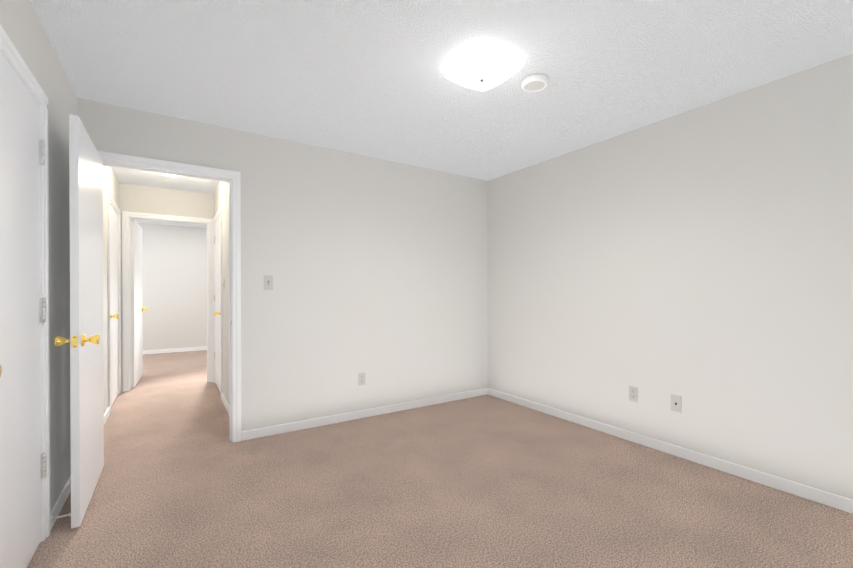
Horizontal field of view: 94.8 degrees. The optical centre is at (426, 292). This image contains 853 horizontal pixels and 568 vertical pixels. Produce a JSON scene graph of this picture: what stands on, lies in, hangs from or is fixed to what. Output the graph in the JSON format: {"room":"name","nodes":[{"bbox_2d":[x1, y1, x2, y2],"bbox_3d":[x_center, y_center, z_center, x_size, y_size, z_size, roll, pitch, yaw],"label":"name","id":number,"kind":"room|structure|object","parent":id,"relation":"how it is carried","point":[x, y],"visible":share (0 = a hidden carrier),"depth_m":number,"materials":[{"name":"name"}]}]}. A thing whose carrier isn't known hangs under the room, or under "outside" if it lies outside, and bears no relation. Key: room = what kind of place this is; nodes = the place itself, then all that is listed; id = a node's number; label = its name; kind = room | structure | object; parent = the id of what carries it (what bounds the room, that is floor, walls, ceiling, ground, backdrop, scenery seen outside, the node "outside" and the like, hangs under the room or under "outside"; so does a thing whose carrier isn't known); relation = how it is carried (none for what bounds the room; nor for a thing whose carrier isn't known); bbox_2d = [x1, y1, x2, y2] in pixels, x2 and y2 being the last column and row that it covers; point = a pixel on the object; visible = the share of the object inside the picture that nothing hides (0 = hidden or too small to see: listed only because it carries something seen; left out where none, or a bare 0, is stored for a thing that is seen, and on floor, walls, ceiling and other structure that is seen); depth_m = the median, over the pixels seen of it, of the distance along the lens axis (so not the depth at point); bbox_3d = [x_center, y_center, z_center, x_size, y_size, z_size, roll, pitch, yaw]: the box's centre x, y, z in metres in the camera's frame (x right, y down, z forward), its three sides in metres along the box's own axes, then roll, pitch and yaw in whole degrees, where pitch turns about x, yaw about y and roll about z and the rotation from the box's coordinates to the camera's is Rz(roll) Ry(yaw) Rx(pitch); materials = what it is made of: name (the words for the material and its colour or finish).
{"room":"empty bedroom","nodes":[
{"label":"empty bedroom","id":0,"kind":"room"},
{"bbox_2d":[0,0,118,511],"bbox_3d":[-1.595,-0.047,1.407,0.115,2.440,7.700,0,0,-33],"label":"wall","id":1,"kind":"structure","parent":0,"point":[21,25],"depth_m":2.11,"materials":[{"name":"white paint"}]},
{"bbox_2d":[0,52,46,567],"bbox_3d":[-1.567,0.144,1.497,0.103,2.034,0.873,0,0,-33],"label":"closet door","id":2,"kind":"structure","parent":1,"relation":"in","point":[23,466],"depth_m":1.59,"materials":[{"name":"white wood"}]},
{"bbox_2d":[0,24,49,541],"bbox_3d":[-1.616,0.117,1.454,0.131,2.112,0.984,0,0,-33],"label":"door frame","id":3,"kind":"structure","parent":1,"relation":"attached to","point":[13,57],"depth_m":1.85,"materials":[{"name":"white wood"}]},
{"bbox_2d":[50,476,70,530],"bbox_3d":[-2.053,1.132,2.236,0.012,0.075,0.794,0,0,-33],"label":"baseboard","id":4,"kind":"structure","parent":1,"relation":"attached to","point":[59,503],"depth_m":2.10,"materials":[{"name":"white wood"}]},
{"bbox_2d":[52,513,70,520],"bbox_3d":[-1.831,1.124,1.975,0.077,0.025,0.025,0,0,-33],"label":"door stop","id":5,"kind":"object","parent":1,"relation":"attached to","point":[61,516],"visible":0.85,"depth_m":1.97,"materials":[{"name":"silver metal"}]},
{"bbox_2d":[104,407,109,423],"bbox_3d":[-2.690,1.127,3.218,0.012,0.075,1.283,0,0,-33],"label":"baseboard","id":6,"kind":"structure","parent":1,"relation":"attached to","point":[106,414],"depth_m":3.60,"materials":[{"name":"white wood"}]},
{"bbox_2d":[110,205,117,405],"bbox_3d":[-3.286,0.131,4.149,0.103,2.034,0.804,0,0,-33],"label":"hall door","id":7,"kind":"structure","parent":1,"relation":"in","point":[114,291],"depth_m":4.14,"materials":[{"name":"white wood"}]},
{"bbox_2d":[107,194,120,413],"bbox_3d":[-3.340,0.104,4.114,0.131,2.112,0.934,0,0,-33],"label":"door frame","id":8,"kind":"structure","parent":1,"relation":"attached to","point":[111,202],"depth_m":4.11,"materials":[{"name":"white wood"}]},
{"bbox_2d":[119,183,213,391],"bbox_3d":[-2.470,-0.066,5.359,2.715,2.440,0.115,0,0,-33],"label":"wall","id":9,"kind":"structure","parent":0,"point":[150,200],"depth_m":4.78,"materials":[{"name":"white paint"}]},
{"bbox_2d":[131,219,147,387],"bbox_3d":[-3.728,0.127,5.081,0.171,2.034,0.852,0,0,-33],"label":"door","id":10,"kind":"structure","parent":9,"relation":"in","point":[137,308],"depth_m":4.93,"materials":[{"name":"white wood"}]},
{"bbox_2d":[122,211,212,391],"bbox_3d":[-3.192,0.101,4.892,0.939,2.112,0.147,0,0,-33],"label":"door frame","id":11,"kind":"structure","parent":9,"relation":"attached to","point":[126,277],"depth_m":4.66,"materials":[{"name":"white wood"}]},
{"bbox_2d":[138,223,206,350],"bbox_3d":[-4.883,-0.076,7.596,4.330,2.440,0.115,0,0,-33],"label":"wall","id":12,"kind":"structure","parent":0,"point":[174,259],"depth_m":7.55,"materials":[{"name":"white paint"}]},
{"bbox_2d":[143,346,206,354],"bbox_3d":[-4.849,1.106,7.549,4.100,0.075,0.012,0,0,-33],"label":"baseboard","id":13,"kind":"structure","parent":12,"relation":"attached to","point":[145,352],"depth_m":7.54,"materials":[{"name":"white wood"}]},
{"bbox_2d":[214,181,228,404],"bbox_3d":[-2.091,-0.060,4.176,0.115,2.440,2.283,0,0,-33],"label":"wall","id":14,"kind":"structure","parent":0,"point":[221,195],"depth_m":4.04,"materials":[{"name":"white paint"}]},
{"bbox_2d":[214,216,220,392],"bbox_3d":[-2.495,0.129,4.668,0.103,2.034,0.814,0,0,-33],"label":"hall door","id":15,"kind":"structure","parent":14,"relation":"in","point":[217,355],"depth_m":4.74,"materials":[{"name":"white wood"}]},
{"bbox_2d":[213,206,222,392],"bbox_3d":[-2.439,0.102,4.698,0.131,2.112,0.934,0,0,-33],"label":"door frame","id":16,"kind":"structure","parent":14,"relation":"attached to","point":[217,214],"depth_m":4.48,"materials":[{"name":"white wood"}]},
{"bbox_2d":[221,393,228,414],"bbox_3d":[-1.882,1.125,3.742,0.012,0.075,1.283,0,0,-33],"label":"baseboard","id":17,"kind":"structure","parent":14,"relation":"attached to","point":[224,400],"depth_m":3.97,"materials":[{"name":"white wood"}]},
{"bbox_2d":[77,98,487,430],"bbox_3d":[-0.771,-0.057,3.603,3.658,2.440,0.115,0,0,-33],"label":"wall","id":18,"kind":"structure","parent":0,"point":[376,269],"depth_m":3.53,"materials":[{"name":"white paint"}]},
{"bbox_2d":[54,114,103,528],"bbox_3d":[-1.953,0.140,2.273,0.171,2.034,0.832,0,0,-33],"label":"bedroom door","id":19,"kind":"structure","parent":18,"relation":"in","point":[85,340],"depth_m":2.06,"materials":[{"name":"white wood"}]},
{"bbox_2d":[97,150,240,442],"bbox_3d":[-1.888,0.110,2.880,0.939,2.112,0.147,0,0,-33],"label":"door frame","id":20,"kind":"structure","parent":18,"relation":"attached to","point":[110,159],"depth_m":3.06,"materials":[{"name":"white wood"}]},
{"bbox_2d":[264,275,272,289],"bbox_3d":[-1.282,-0.085,3.190,0.070,0.115,0.022,0,0,-33],"label":"bedroom light switch","id":21,"kind":"object","parent":18,"relation":"attached to","point":[268,282],"visible":1,"depth_m":3.19,"materials":[{"name":"grey plastic"}]},
{"bbox_2d":[358,372,365,385],"bbox_3d":[-0.599,0.800,3.645,0.070,0.115,0.008,0,0,-33],"label":"outlet","id":22,"kind":"object","parent":18,"relation":"attached to","point":[361,378],"visible":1,"depth_m":3.64,"materials":[{"name":"grey plastic"}]},
{"bbox_2d":[241,388,487,440],"bbox_3d":[-0.378,1.125,3.788,2.575,0.075,0.012,0,0,-33],"label":"baseboard","id":23,"kind":"structure","parent":18,"relation":"attached to","point":[289,427],"depth_m":3.59,"materials":[{"name":"white wood"}]},
{"bbox_2d":[27,350,852,567],"bbox_3d":[-1.858,1.187,3.763,5.600,0.050,10.100,0,0,-33],"label":"floor","id":24,"kind":"structure","parent":0,"point":[482,481],"depth_m":2.22,"materials":[{"name":"carpet"}]},
{"bbox_2d":[30,0,852,227],"bbox_3d":[-1.858,-1.303,3.751,5.600,0.050,10.100,0,0,-33],"label":"ceiling","id":25,"kind":"structure","parent":0,"point":[364,78],"depth_m":2.17,"materials":[{"name":"white paint"}]},
{"bbox_2d":[521,73,548,92],"bbox_3d":[0.648,-1.253,2.349,0.160,0.037,0.160,0,0,-33],"label":"smoke detector","id":26,"kind":"object","parent":25,"relation":"attached to","point":[535,82],"visible":1,"depth_m":2.32,"materials":[{"name":"white plastic"}]},
{"bbox_2d":[488,53,852,499],"bbox_3d":[2.158,-0.051,2.342,0.115,2.440,5.187,0,0,-33],"label":"wall","id":27,"kind":"structure","parent":0,"point":[699,260],"depth_m":2.67,"materials":[{"name":"white paint"}]},
{"bbox_2d":[629,386,637,401],"bbox_3d":[1.617,0.790,3.068,0.008,0.115,0.070,0,0,-33],"label":"outlet","id":28,"kind":"object","parent":27,"relation":"attached to","point":[633,393],"visible":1,"depth_m":3.06,"materials":[{"name":"grey plastic"}]},
{"bbox_2d":[488,388,852,513],"bbox_3d":[2.077,1.131,2.357,0.012,0.075,5.060,0,0,-33],"label":"baseboard","id":29,"kind":"structure","parent":27,"relation":"attached to","point":[842,503],"depth_m":2.66,"materials":[{"name":"white wood"}]},
{"bbox_2d":[671,395,680,412],"bbox_3d":[1.786,0.792,2.809,0.006,0.115,0.070,0,0,-33],"label":"phone jack plate","id":30,"kind":"object","parent":27,"relation":"attached to","point":[675,403],"visible":1,"depth_m":2.80,"materials":[{"name":"grey plastic"}]},
{"bbox_3d":[0.307,-1.219,2.176,0.170,0.103,0.170,0,0,-33],"label":"ceiling light fixture","id":31,"kind":"object","parent":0,"visible":0},
{"bbox_2d":[444,48,521,90],"bbox_3d":[0.307,-1.205,2.176,0.310,0.046,0.310,0,0,-33],"label":"shade","id":32,"kind":"object","parent":31,"relation":"attached to","point":[475,67],"visible":1,"depth_m":2.12,"materials":[{"name":"white glass"}]}
]}

